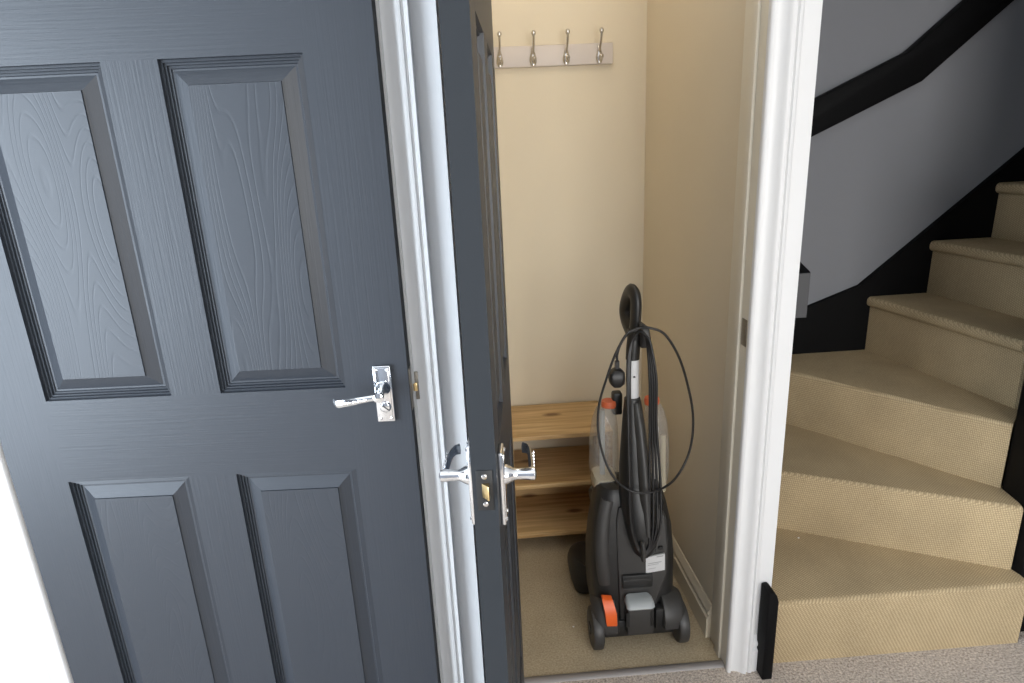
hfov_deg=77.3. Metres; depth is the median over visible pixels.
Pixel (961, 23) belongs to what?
handrail
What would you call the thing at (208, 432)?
door
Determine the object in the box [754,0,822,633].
wall
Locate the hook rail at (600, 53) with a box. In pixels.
[494,27,612,68]
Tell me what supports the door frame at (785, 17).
attached to the wall at (694, 59)
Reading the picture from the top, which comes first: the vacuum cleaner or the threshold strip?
the vacuum cleaner
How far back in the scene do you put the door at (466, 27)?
0.84 m
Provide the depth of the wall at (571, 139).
2.16 m
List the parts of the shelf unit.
shelf, panel, shelf, shelf, panel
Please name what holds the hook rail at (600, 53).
attached to the wall at (571, 139)
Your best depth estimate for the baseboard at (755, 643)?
1.67 m
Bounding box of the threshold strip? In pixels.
[524,660,724,682]
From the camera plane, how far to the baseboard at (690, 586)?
1.90 m
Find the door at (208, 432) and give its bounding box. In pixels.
[0,0,440,682]
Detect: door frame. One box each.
[0,0,464,682]
[710,0,804,673]
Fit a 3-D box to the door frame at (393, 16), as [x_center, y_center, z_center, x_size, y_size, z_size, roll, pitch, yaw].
[-0.581,-0.010,1.197,0.879,2.070,0.122,-4,17,-3]
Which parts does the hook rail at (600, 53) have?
hook plate, hook plate, hook plate, hook plate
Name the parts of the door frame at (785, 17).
strike plate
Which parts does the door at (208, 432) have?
lever, handle, latch plate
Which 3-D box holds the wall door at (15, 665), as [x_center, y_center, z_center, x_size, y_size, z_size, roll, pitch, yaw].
[-1.101,-0.196,1.322,1.964,2.400,0.495,-4,17,-3]
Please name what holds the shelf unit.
on the floor
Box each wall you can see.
[491,0,1023,471]
[641,0,745,603]
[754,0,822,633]
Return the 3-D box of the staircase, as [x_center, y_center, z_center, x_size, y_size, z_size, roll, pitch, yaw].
[1.823,-0.452,1.803,2.527,2.347,0.896,-4,17,-3]
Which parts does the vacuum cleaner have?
recess plate, stem, plate, panel, power cord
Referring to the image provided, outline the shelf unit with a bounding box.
[511,401,612,538]
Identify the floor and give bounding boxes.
[518,482,1023,682]
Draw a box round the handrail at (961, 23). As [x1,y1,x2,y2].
[795,0,1013,317]
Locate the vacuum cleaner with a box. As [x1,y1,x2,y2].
[567,283,693,649]
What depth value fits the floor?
1.74 m
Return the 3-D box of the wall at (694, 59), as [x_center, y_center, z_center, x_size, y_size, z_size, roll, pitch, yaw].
[0.523,-0.419,1.800,0.103,2.400,0.750,-4,17,-3]
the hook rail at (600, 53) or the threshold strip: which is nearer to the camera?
the threshold strip
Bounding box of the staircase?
[756,147,1023,679]
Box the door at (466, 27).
[438,0,536,682]
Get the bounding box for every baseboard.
[672,534,711,637]
[751,634,757,671]
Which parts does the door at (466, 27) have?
lever, handle, latch plate, handle, lever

